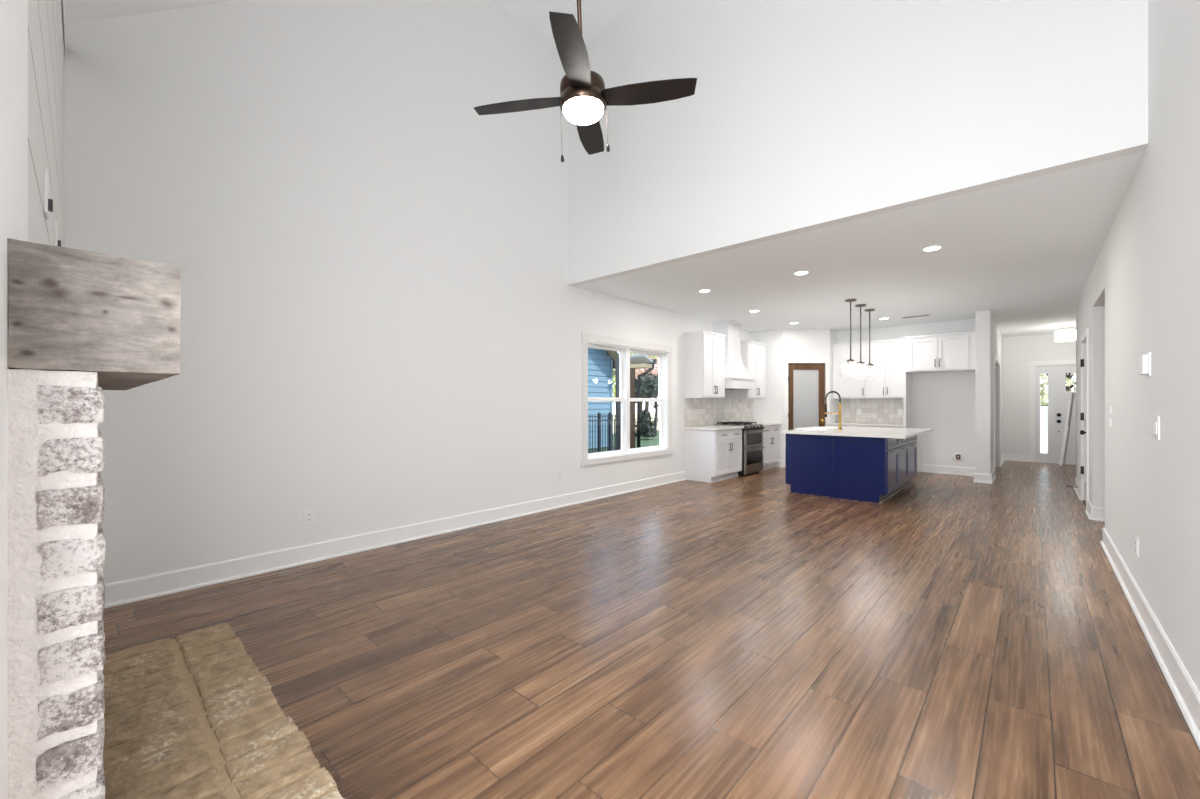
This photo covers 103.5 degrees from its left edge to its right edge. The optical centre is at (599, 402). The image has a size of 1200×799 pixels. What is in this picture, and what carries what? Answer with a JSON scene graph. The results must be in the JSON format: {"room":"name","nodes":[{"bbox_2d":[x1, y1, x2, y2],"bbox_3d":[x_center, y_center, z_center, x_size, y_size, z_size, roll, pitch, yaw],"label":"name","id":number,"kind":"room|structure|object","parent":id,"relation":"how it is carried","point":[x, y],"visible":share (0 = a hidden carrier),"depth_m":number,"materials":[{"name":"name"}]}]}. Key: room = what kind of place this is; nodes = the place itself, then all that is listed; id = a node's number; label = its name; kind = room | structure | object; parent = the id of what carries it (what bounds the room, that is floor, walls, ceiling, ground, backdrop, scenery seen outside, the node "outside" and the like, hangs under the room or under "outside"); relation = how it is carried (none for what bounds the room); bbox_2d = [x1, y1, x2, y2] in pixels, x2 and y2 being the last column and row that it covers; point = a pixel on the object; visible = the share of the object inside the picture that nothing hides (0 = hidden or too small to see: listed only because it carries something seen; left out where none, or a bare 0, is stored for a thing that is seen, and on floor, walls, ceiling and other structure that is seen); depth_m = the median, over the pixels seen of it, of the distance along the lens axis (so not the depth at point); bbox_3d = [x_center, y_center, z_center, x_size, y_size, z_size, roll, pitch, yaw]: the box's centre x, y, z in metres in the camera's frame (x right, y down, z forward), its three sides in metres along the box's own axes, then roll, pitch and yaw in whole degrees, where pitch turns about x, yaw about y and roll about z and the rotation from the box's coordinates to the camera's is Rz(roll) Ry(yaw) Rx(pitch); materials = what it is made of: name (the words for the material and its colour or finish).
{"room":"living room","nodes":[
{"label":"living room","id":0,"kind":"room"},
{"bbox_2d":[0,0,27,798],"bbox_3d":[-0.505,-0.550,0.246,2.057,3.700,0.160,0,0,42],"label":"wall","id":1,"kind":"structure","parent":0,"point":[13,13],"depth_m":0.72,"materials":[{"name":"white paint"}]},
{"bbox_2d":[28,0,64,246],"bbox_3d":[-2.293,-0.550,1.884,2.793,3.700,0.160,0,0,42],"label":"wall","id":2,"kind":"structure","parent":0,"point":[46,25],"depth_m":1.50,"materials":[{"name":"white paint"}]},
{"bbox_2d":[44,169,52,219],"bbox_3d":[-1.671,-0.630,1.433,0.080,0.130,0.016,0,0,42],"label":"wall outlet","id":3,"kind":"object","parent":2,"relation":"attached to","point":[48,203],"visible":1,"depth_m":1.41,"materials":[{"name":"white plastic"}]},
{"bbox_2d":[48,199,52,211],"bbox_3d":[-1.669,-0.600,1.435,0.030,0.030,0.009,0,0,42],"label":"socket","id":4,"kind":"object","parent":3,"relation":"attached to","point":[50,201],"depth_m":1.43,"materials":[{"name":"grey plastic"}]},
{"bbox_2d":[55,219,60,246],"bbox_3d":[-2.224,-0.680,1.940,0.080,0.130,0.016,0,0,42],"label":"cable plate","id":5,"kind":"object","parent":2,"relation":"attached to","point":[57,242],"visible":0.56,"depth_m":1.91,"materials":[{"name":"white plastic"}]},
{"bbox_2d":[63,0,645,47],"bbox_3d":[-0.079,-3.350,2.778,5.130,2.400,4.550,0,0,42],"label":"ceiling","id":6,"kind":"structure","parent":0,"point":[597,15],"depth_m":5.19,"materials":[{"name":"white paint"}]},
{"bbox_2d":[474,0,696,161],"bbox_3d":[-0.102,-2.932,2.849,1.021,2.946,1.021,0,0,-38],"label":"ceiling fan","id":7,"kind":"object","parent":6,"relation":"hanging from","point":[583,99],"visible":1,"depth_m":2.78,"materials":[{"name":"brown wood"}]},
{"bbox_2d":[64,0,752,583],"bbox_3d":[0.296,-1.600,6.896,0.160,5.800,11.130,0,0,42],"label":"wall","id":8,"kind":"structure","parent":0,"point":[382,323],"depth_m":4.01,"materials":[{"name":"white paint"}]},
{"bbox_2d":[304,509,313,524],"bbox_3d":[-2.373,0.930,3.856,0.011,0.118,0.075,0,0,42],"label":"wall outlet","id":9,"kind":"object","parent":8,"relation":"attached to","point":[308,514],"visible":1,"depth_m":3.85,"materials":[{"name":"white plastic"}]},
{"bbox_2d":[104,471,685,608],"bbox_3d":[-0.906,1.227,5.444,0.030,0.146,6.965,0,0,42],"label":"baseboard","id":10,"kind":"structure","parent":8,"relation":"attached to","point":[156,585],"depth_m":3.97,"materials":[{"name":"white paint"}]},
{"bbox_2d":[560,471,563,480],"bbox_3d":[-0.475,0.920,5.928,0.011,0.118,0.075,0,0,42],"label":"wall outlet","id":11,"kind":"object","parent":8,"relation":"attached to","point":[561,473],"visible":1,"depth_m":5.93,"materials":[{"name":"white plastic"}]},
{"bbox_2d":[581,332,672,465],"bbox_3d":[0.417,-0.050,7.002,0.185,1.750,2.100,0,0,42],"label":"window","id":12,"kind":"structure","parent":8,"relation":"in","point":[624,347],"depth_m":6.98,"materials":[{"name":"white paint"}]},
{"bbox_2d":[685,330,725,397],"bbox_3d":[1.845,-0.642,8.180,0.386,1.115,0.795,0,0,42],"label":"upper cabinet","id":13,"kind":"object","parent":8,"relation":"attached to","point":[704,350],"visible":1,"depth_m":7.96,"materials":[{"name":"white paint"}]},
{"bbox_2d":[685,390,753,426],"bbox_3d":[2.339,0.076,8.998,0.009,0.668,2.670,0,0,42],"label":"backsplash","id":14,"kind":"structure","parent":8,"relation":"attached to","point":[698,411],"depth_m":8.84,"materials":[{"name":"tile"}]},
{"bbox_2d":[712,319,754,389],"bbox_3d":[2.444,-0.876,8.760,0.490,1.247,0.890,0,0,42],"label":"range hood","id":15,"kind":"object","parent":8,"relation":"attached to","point":[737,377],"visible":0.69,"depth_m":8.63,"materials":[{"name":"white paint"}]},
{"bbox_2d":[732,340,766,398],"bbox_3d":[2.981,-0.642,9.420,0.386,1.115,0.840,0,0,42],"label":"upper cabinet","id":16,"kind":"object","parent":8,"relation":"attached to","point":[752,352],"visible":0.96,"depth_m":9.25,"materials":[{"name":"white paint"}]},
{"bbox_2d":[103,460,1199,798],"bbox_3d":[3.853,1.350,5.760,6.900,0.100,14.900,0,0,42],"label":"floor","id":17,"kind":"structure","parent":0,"point":[747,636],"depth_m":2.49,"materials":[{"name":"brown wood"}]},
{"bbox_2d":[7,238,344,798],"bbox_3d":[-1.347,0.522,1.485,1.669,1.559,0.536,0,0,42],"label":"fireplace","id":18,"kind":"object","parent":17,"relation":"on","point":[191,715],"visible":1,"depth_m":0.80,"materials":[{"name":"brick"}]},
{"bbox_2d":[685,428,741,482],"bbox_3d":[1.995,0.873,8.174,0.616,0.855,0.950,0,0,42],"label":"base cabinet","id":19,"kind":"object","parent":17,"relation":"on","point":[711,456],"visible":0.99,"depth_m":7.88,"materials":[{"name":"white paint"}]},
{"bbox_2d":[685,425,743,430],"bbox_3d":[1.986,0.427,8.172,0.604,0.034,0.975,0,0,42],"label":"countertop","id":20,"kind":"structure","parent":19,"relation":"on","point":[710,427],"depth_m":7.91,"materials":[{"name":"white stone"}]},
{"bbox_2d":[714,421,764,475],"bbox_3d":[2.604,0.830,8.789,0.667,0.940,0.756,0,0,42],"label":"oven range","id":21,"kind":"object","parent":17,"relation":"on","point":[752,434],"visible":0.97,"depth_m":8.54,"materials":[{"name":"silver metal"}]},
{"bbox_2d":[714,424,762,426],"bbox_3d":[2.586,0.405,8.806,0.613,0.020,0.756,0,0,42],"label":"cooktop","id":22,"kind":"object","parent":21,"relation":"in","point":[745,425],"depth_m":8.63,"materials":[{"name":"black metal"}]},
{"bbox_2d":[761,425,779,470],"bbox_3d":[3.144,0.873,9.427,0.616,0.855,0.890,0,0,42],"label":"base cabinet","id":23,"kind":"object","parent":17,"relation":"on","point":[771,436],"visible":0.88,"depth_m":9.26,"materials":[{"name":"white paint"}]},
{"bbox_2d":[752,423,781,425],"bbox_3d":[3.148,0.427,9.440,0.604,0.034,0.925,0,0,42],"label":"countertop","id":24,"kind":"structure","parent":23,"relation":"on","point":[764,424],"depth_m":9.46,"materials":[{"name":"white stone"}]},
{"bbox_2d":[785,434,916,502],"bbox_3d":[3.920,0.873,7.298,1.390,0.855,2.142,0,0,42],"label":"kitchen island","id":25,"kind":"object","parent":17,"relation":"on","point":[867,469],"visible":0.81,"depth_m":6.50,"materials":[{"name":"blue paint"}]},
{"bbox_2d":[782,426,932,438],"bbox_3d":[3.985,0.427,7.226,1.545,0.034,2.240,0,0,42],"label":"island countertop","id":26,"kind":"structure","parent":25,"relation":"on","point":[857,431],"depth_m":6.80,"materials":[{"name":"white stone"}]},
{"bbox_2d":[796,427,841,429],"bbox_3d":[3.477,0.495,7.502,0.463,0.200,0.756,0,0,42],"label":"farmhouse sink","id":27,"kind":"object","parent":26,"relation":"in","point":[803,428],"visible":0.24,"depth_m":7.68,"materials":[{"name":"white ceramic"}]},
{"bbox_2d":[824,391,841,429],"bbox_3d":[3.602,0.110,7.316,0.263,0.600,0.124,0,0,42],"label":"spring faucet","id":28,"kind":"object","parent":26,"relation":"on","point":[828,393],"visible":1,"depth_m":7.29,"materials":[{"name":"gold metal"}]},
{"bbox_2d":[903,339,911,427],"bbox_3d":[5.748,0.072,8.822,0.040,2.455,0.620,0,0,42],"label":"panel","id":29,"kind":"object","parent":17,"relation":"on","point":[907,377],"visible":0.43,"depth_m":8.62,"materials":[{"name":"white paint"}]},
{"bbox_2d":[1059,400,1070,464],"bbox_3d":[9.801,0.620,9.948,0.377,1.360,0.050,0,0,-19],"label":"trim board","id":30,"kind":"object","parent":17,"relation":"on","point":[1069,404],"visible":1,"depth_m":9.94,"materials":[{"name":"white paint"}]},
{"bbox_2d":[1063,393,1073,464],"bbox_3d":[9.847,0.540,9.934,0.349,1.520,0.036,0,0,-18],"label":"trim board","id":31,"kind":"object","parent":17,"relation":"on","point":[1072,398],"visible":1,"depth_m":9.93,"materials":[{"name":"grey wood"}]},
{"bbox_3d":[5.485,0.873,9.052,0.660,0.855,0.636,0,0,42],"label":"base cabinet","id":32,"kind":"object","parent":17,"relation":"on","visible":0},
{"bbox_2d":[828,423,902,426],"bbox_3d":[5.256,0.427,9.272,1.295,0.034,0.619,0,0,42],"label":"countertop","id":33,"kind":"structure","parent":32,"relation":"on","point":[842,424],"depth_m":9.03,"materials":[{"name":"white stone"}]},
{"bbox_2d":[753,329,836,466],"bbox_3d":[4.105,-0.100,9.792,1.751,2.800,0.487,0,0,2],"label":"wall","id":34,"kind":"structure","parent":0,"point":[781,343],"depth_m":9.61,"materials":[{"name":"white paint"}]},
{"bbox_2d":[784,358,829,444],"bbox_3d":[4.192,0.200,9.583,0.946,2.200,0.118,0,0,-3],"label":"door","id":35,"kind":"structure","parent":34,"relation":"in","point":[805,383],"depth_m":9.61,"materials":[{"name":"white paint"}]},
{"bbox_2d":[568,0,1147,286],"bbox_3d":[1.417,-3.000,4.412,4.850,3.000,0.120,0,0,42],"label":"wall","id":36,"kind":"structure","parent":0,"point":[801,116],"depth_m":3.91,"materials":[{"name":"white paint"}]},
{"bbox_2d":[575,152,1143,336],"bbox_3d":[5.497,-1.575,7.556,6.900,0.150,10.030,0,0,42],"label":"ceiling","id":37,"kind":"structure","parent":0,"point":[1024,252],"depth_m":5.27,"materials":[{"name":"white paint"}]},
{"bbox_2d":[698,289,710,292],"bbox_3d":[1.400,-1.498,6.325,0.176,0.005,0.176,0,0,42],"label":"recessed light","id":38,"kind":"object","parent":37,"relation":"in","point":[703,290],"visible":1,"depth_m":6.34,"materials":[{"name":"white plastic"}]},
{"bbox_2d":[793,271,809,274],"bbox_3d":[2.323,-1.498,5.453,0.176,0.005,0.176,0,0,42],"label":"recessed light","id":39,"kind":"object","parent":37,"relation":"in","point":[798,272],"visible":1,"depth_m":5.46,"materials":[{"name":"white plastic"}]},
{"bbox_2d":[845,299,856,371],"bbox_3d":[3.645,-0.925,6.873,0.330,1.150,0.330,0,0,42],"label":"pendant light","id":40,"kind":"object","parent":37,"relation":"hanging from","point":[850,368],"visible":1,"depth_m":6.87,"materials":[{"name":"grey metal"}]},
{"bbox_2d":[855,304,865,372],"bbox_3d":[3.990,-0.925,7.235,0.330,1.150,0.330,0,0,42],"label":"pendant light","id":41,"kind":"object","parent":37,"relation":"hanging from","point":[860,370],"visible":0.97,"depth_m":7.23,"materials":[{"name":"grey metal"}]},
{"bbox_2d":[864,309,874,374],"bbox_3d":[4.335,-0.925,7.597,0.330,1.150,0.330,0,0,42],"label":"pendant light","id":42,"kind":"object","parent":37,"relation":"hanging from","point":[869,365],"visible":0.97,"depth_m":7.59,"materials":[{"name":"grey metal"}]},
{"bbox_2d":[901,314,929,317],"bbox_3d":[5.453,-1.495,8.173,0.400,0.008,0.100,0,0,42],"label":"ceiling vent","id":43,"kind":"object","parent":37,"relation":"in","point":[928,314],"visible":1,"depth_m":8.15,"materials":[{"name":"grey metal"}]},
{"bbox_2d":[922,245,943,251],"bbox_3d":[3.225,-1.498,4.586,0.176,0.005,0.176,0,0,42],"label":"recessed light","id":44,"kind":"object","parent":37,"relation":"in","point":[937,247],"visible":1,"depth_m":4.58,"materials":[{"name":"white plastic"}]},
{"bbox_2d":[1055,324,1075,341],"bbox_3d":[8.985,-1.350,9.128,0.300,0.300,0.300,0,0,42],"label":"flush light","id":45,"kind":"object","parent":37,"relation":"attached to","point":[1061,335],"visible":0.98,"depth_m":9.04,"materials":[{"name":"white glass"}]},
{"bbox_2d":[837,319,974,467],"bbox_3d":[5.402,-0.100,9.643,3.660,2.800,0.120,0,0,42],"label":"wall","id":46,"kind":"structure","parent":0,"point":[932,393],"depth_m":8.75,"materials":[{"name":"white paint"}]},
{"bbox_2d":[832,341,868,398],"bbox_3d":[5.086,-0.647,9.587,0.620,1.115,0.386,0,0,42],"label":"upper cabinet","id":47,"kind":"object","parent":46,"relation":"attached to","point":[850,385],"visible":0.9,"depth_m":9.48,"materials":[{"name":"white paint"}]},
{"bbox_2d":[837,398,902,423],"bbox_3d":[5.463,0.160,9.498,1.295,0.500,0.009,0,0,42],"label":"backsplash","id":48,"kind":"structure","parent":46,"relation":"attached to","point":[877,410],"depth_m":9.49,"materials":[{"name":"tile"}]},
{"bbox_2d":[866,338,904,398],"bbox_3d":[5.564,-0.647,9.149,0.675,1.115,0.386,0,0,42],"label":"upper cabinet","id":49,"kind":"object","parent":46,"relation":"attached to","point":[885,380],"visible":0.91,"depth_m":9.04,"materials":[{"name":"white paint"}]},
{"bbox_2d":[904,331,974,373],"bbox_3d":[6.105,-0.880,8.457,1.020,0.640,0.676,0,0,42],"label":"upper cabinet","id":50,"kind":"object","parent":46,"relation":"attached to","point":[948,352],"visible":0.98,"depth_m":8.22,"materials":[{"name":"white paint"}]},
{"bbox_2d":[917,464,974,475],"bbox_3d":[6.332,1.227,8.690,1.000,0.146,0.030,0,0,42],"label":"baseboard","id":51,"kind":"structure","parent":46,"relation":"attached to","point":[954,470],"depth_m":8.67,"materials":[{"name":"white paint"}]},
{"bbox_2d":[945,409,949,414],"bbox_3d":[6.376,0.165,8.663,0.075,0.118,0.011,0,0,42],"label":"wall outlet","id":52,"kind":"object","parent":46,"relation":"attached to","point":[947,411],"visible":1,"depth_m":8.66,"materials":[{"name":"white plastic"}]},
{"bbox_2d":[953,453,963,461],"bbox_3d":[6.479,0.980,8.553,0.164,0.164,0.034,0,0,42],"label":"water supply box","id":53,"kind":"object","parent":46,"relation":"attached to","point":[959,457],"visible":1,"depth_m":8.56,"materials":[{"name":"white plastic"}]},
{"bbox_2d":[975,310,1002,473],"bbox_3d":[7.676,-0.100,9.276,0.190,2.800,4.250,0,0,42],"label":"wall partition","id":54,"kind":"structure","parent":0,"point":[988,337],"depth_m":7.74,"materials":[{"name":"white paint"}]},
{"bbox_2d":[974,473,991,483],"bbox_3d":[6.231,1.227,7.698,0.230,0.146,0.030,0,0,42],"label":"baseboard","id":55,"kind":"structure","parent":54,"relation":"attached to","point":[980,478],"depth_m":7.69,"materials":[{"name":"white paint"}]},
{"bbox_2d":[991,468,995,483],"bbox_3d":[6.648,1.227,7.990,0.030,0.146,0.965,0,0,42],"label":"baseboard","id":56,"kind":"structure","parent":54,"relation":"attached to","point":[993,471],"depth_m":8.05,"materials":[{"name":"white paint"}]},
{"bbox_2d":[995,362,998,466],"bbox_3d":[7.488,0.270,9.076,0.202,2.060,1.600,0,0,42],"label":"hall doorway","id":57,"kind":"structure","parent":54,"relation":"in","point":[996,364],"depth_m":9.60,"materials":[{"name":"white paint"}]},
{"bbox_2d":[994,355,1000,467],"bbox_3d":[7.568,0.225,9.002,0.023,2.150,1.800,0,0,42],"label":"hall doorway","id":58,"kind":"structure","parent":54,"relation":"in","point":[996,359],"depth_m":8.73,"materials":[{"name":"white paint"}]},
{"bbox_2d":[1000,454,1003,466],"bbox_3d":[8.681,1.227,10.210,0.030,0.146,1.515,0,0,42],"label":"baseboard","id":59,"kind":"structure","parent":54,"relation":"attached to","point":[1001,457],"depth_m":10.09,"materials":[{"name":"white paint"}]},
{"bbox_2d":[1003,334,1075,454],"bbox_3d":[9.384,-0.100,10.674,4.020,2.800,0.120,0,0,42],"label":"wall","id":60,"kind":"structure","parent":0,"point":[1017,350],"depth_m":10.56,"materials":[{"name":"white paint"}]},
{"bbox_2d":[1003,454,1029,461],"bbox_3d":[9.339,1.227,10.614,0.455,0.146,0.030,0,0,42],"label":"baseboard","id":61,"kind":"structure","parent":60,"relation":"attached to","point":[1011,457],"depth_m":10.61,"materials":[{"name":"white paint"}]},
{"bbox_2d":[1028,359,1075,464],"bbox_3d":[10.054,0.190,10.017,1.445,2.220,0.125,0,0,42],"label":"door","id":62,"kind":"structure","parent":60,"relation":"in","point":[1047,422],"depth_m":10.22,"materials":[{"name":"white paint"}]},
{"bbox_2d":[1076,0,1199,691],"bbox_3d":[4.430,-1.600,2.771,1.810,5.800,10.630,0,0,42],"label":"wall","id":63,"kind":"structure","parent":0,"point":[1140,295],"depth_m":2.54,"materials":[{"name":"white paint"}]},
{"bbox_2d":[1074,478,1080,499],"bbox_3d":[6.901,1.227,6.830,0.030,0.146,1.305,0,0,42],"label":"baseboard","id":64,"kind":"structure","parent":63,"relation":"attached to","point":[1078,489],"depth_m":6.71,"materials":[{"name":"white paint"}]},
{"bbox_2d":[1080,328,1088,509],"bbox_3d":[6.159,0.205,5.974,0.168,2.190,0.990,0,0,42],"label":"door","id":65,"kind":"structure","parent":63,"relation":"in","point":[1084,362],"depth_m":6.13,"materials":[{"name":"white paint"}]},
{"bbox_2d":[1085,500,1092,519],"bbox_3d":[5.644,1.227,5.459,0.030,0.146,0.494,0,0,42],"label":"baseboard","id":66,"kind":"structure","parent":63,"relation":"attached to","point":[1089,511],"depth_m":5.39,"materials":[{"name":"white paint"}]},
{"bbox_2d":[1093,507,1104,521],"bbox_3d":[6.109,1.227,4.677,1.709,0.146,0.030,0,0,42],"label":"baseboard","id":67,"kind":"structure","parent":63,"relation":"attached to","point":[1098,512],"depth_m":5.22,"materials":[{"name":"white paint"}]},
{"bbox_2d":[1135,536,1138,557],"bbox_3d":[3.397,0.910,2.991,0.011,0.118,0.075,0,0,42],"label":"wall outlet","id":68,"kind":"object","parent":63,"relation":"attached to","point":[1137,538],"visible":1,"depth_m":2.96,"materials":[{"name":"white plastic"}]},
{"bbox_2d":[1139,352,1150,375],"bbox_3d":[3.132,-0.220,2.718,0.032,0.130,0.130,0,0,42],"label":"thermostat","id":69,"kind":"object","parent":63,"relation":"attached to","point":[1144,360],"visible":1,"depth_m":2.68,"materials":[{"name":"white plastic"}]},
{"bbox_2d":[1100,527,1199,749],"bbox_3d":[2.488,1.227,2.013,0.030,0.146,6.450,0,0,42],"label":"baseboard","id":70,"kind":"structure","parent":63,"relation":"attached to","point":[1184,690],"depth_m":2.39,"materials":[{"name":"white paint"}]},
{"bbox_2d":[1153,416,1159,439],"bbox_3d":[2.964,0.133,2.519,0.012,0.125,0.120,0,0,42],"label":"light switch","id":71,"kind":"object","parent":63,"relation":"attached to","point":[1156,424],"visible":1,"depth_m":2.49,"materials":[{"name":"white plastic"}]},
{"label":"outside","id":72,"kind":"structure","parent":0,"visible":0},
{"bbox_2d":[588,431,658,452],"bbox_3d":[-5.273,1.375,27.206,35.470,0.090,57.000,0,0,42],"label":"lawn","id":73,"kind":"structure","parent":72,"point":[644,442],"depth_m":15.92,"materials":[{"name":"green plant"}]},
{"bbox_2d":[588,412,614,452],"bbox_3d":[-0.364,0.787,12.335,0.090,1.085,2.716,0,0,42],"label":"iron fence","id":74,"kind":"object","parent":73,"relation":"on","point":[609,420],"visible":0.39,"depth_m":12.88,"materials":[{"name":"black metal"}]},
{"bbox_2d":[588,348,618,448],"bbox_3d":[-3.800,-0.857,15.631,8.480,4.373,5.020,0,0,42],"label":"neighbor house","id":75,"kind":"structure","parent":73,"relation":"on","point":[601,363],"depth_m":14.20,"materials":[{"name":"blue wood"}]},
{"bbox_2d":[615,354,656,449],"bbox_3d":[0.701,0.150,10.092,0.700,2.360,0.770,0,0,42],"label":"porch","id":76,"kind":"object","parent":73,"relation":"on","point":[637,361],"visible":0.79,"depth_m":10.12,"materials":[{"name":"brown wood"}]},
{"bbox_2d":[613,416,658,433],"bbox_3d":[3.039,0.950,21.824,0.090,0.760,7.708,0,0,42],"label":"iron fence","id":77,"kind":"object","parent":73,"relation":"on","point":[656,418],"visible":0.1,"depth_m":21.20,"materials":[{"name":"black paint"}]},
{"bbox_2d":[613,413,658,432],"bbox_3d":[-0.026,1.323,39.352,26.800,0.015,32.000,0,0,42],"label":"driveway","id":78,"kind":"structure","parent":73,"relation":"on","point":[652,415],"depth_m":40.11,"materials":[{"name":"white concrete"}]},
{"bbox_2d":[613,353,657,413],"bbox_3d":[3.355,-2.768,43.552,6.250,8.215,9.976,0,0,42],"label":"tree","id":79,"kind":"object","parent":78,"relation":"on","point":[641,405],"visible":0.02,"depth_m":41.76,"materials":[{"name":"green plant"}]},
{"bbox_2d":[635,355,657,410],"bbox_3d":[2.978,-0.849,29.784,3.029,4.377,3.736,0,0,42],"label":"blossom tree","id":80,"kind":"object","parent":78,"relation":"on","point":[655,370],"visible":0.11,"depth_m":29.18,"materials":[{"name":"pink plant"}]},
{"bbox_2d":[635,409,656,437],"bbox_3d":[1.657,0.745,17.351,0.895,1.083,0.963,0,0,42],"label":"cone shrub","id":81,"kind":"object","parent":73,"relation":"on","point":[647,429],"visible":0.89,"depth_m":17.19,"materials":[{"name":"green plant"}]},
{"bbox_2d":[635,372,658,428],"bbox_3d":[2.186,-0.124,23.128,1.842,2.927,2.953,0,0,42],"label":"evergreen tree","id":82,"kind":"object","parent":73,"relation":"on","point":[649,387],"visible":0.55,"depth_m":22.68,"materials":[{"name":"green plant"}]},
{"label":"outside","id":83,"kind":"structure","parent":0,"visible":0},
{"bbox_3d":[23.736,1.375,18.806,18.400,0.090,30.200,0,0,42],"label":"lawn","id":84,"kind":"structure","parent":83,"visible":0},
{"bbox_2d":[1040,373,1075,404],"bbox_3d":[16.648,-1.475,17.396,2.647,5.628,5.122,0,0,-34],"label":"tree","id":85,"kind":"object","parent":84,"relation":"on","point":[1069,376],"visible":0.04,"depth_m":17.20,"materials":[{"name":"green plant"}]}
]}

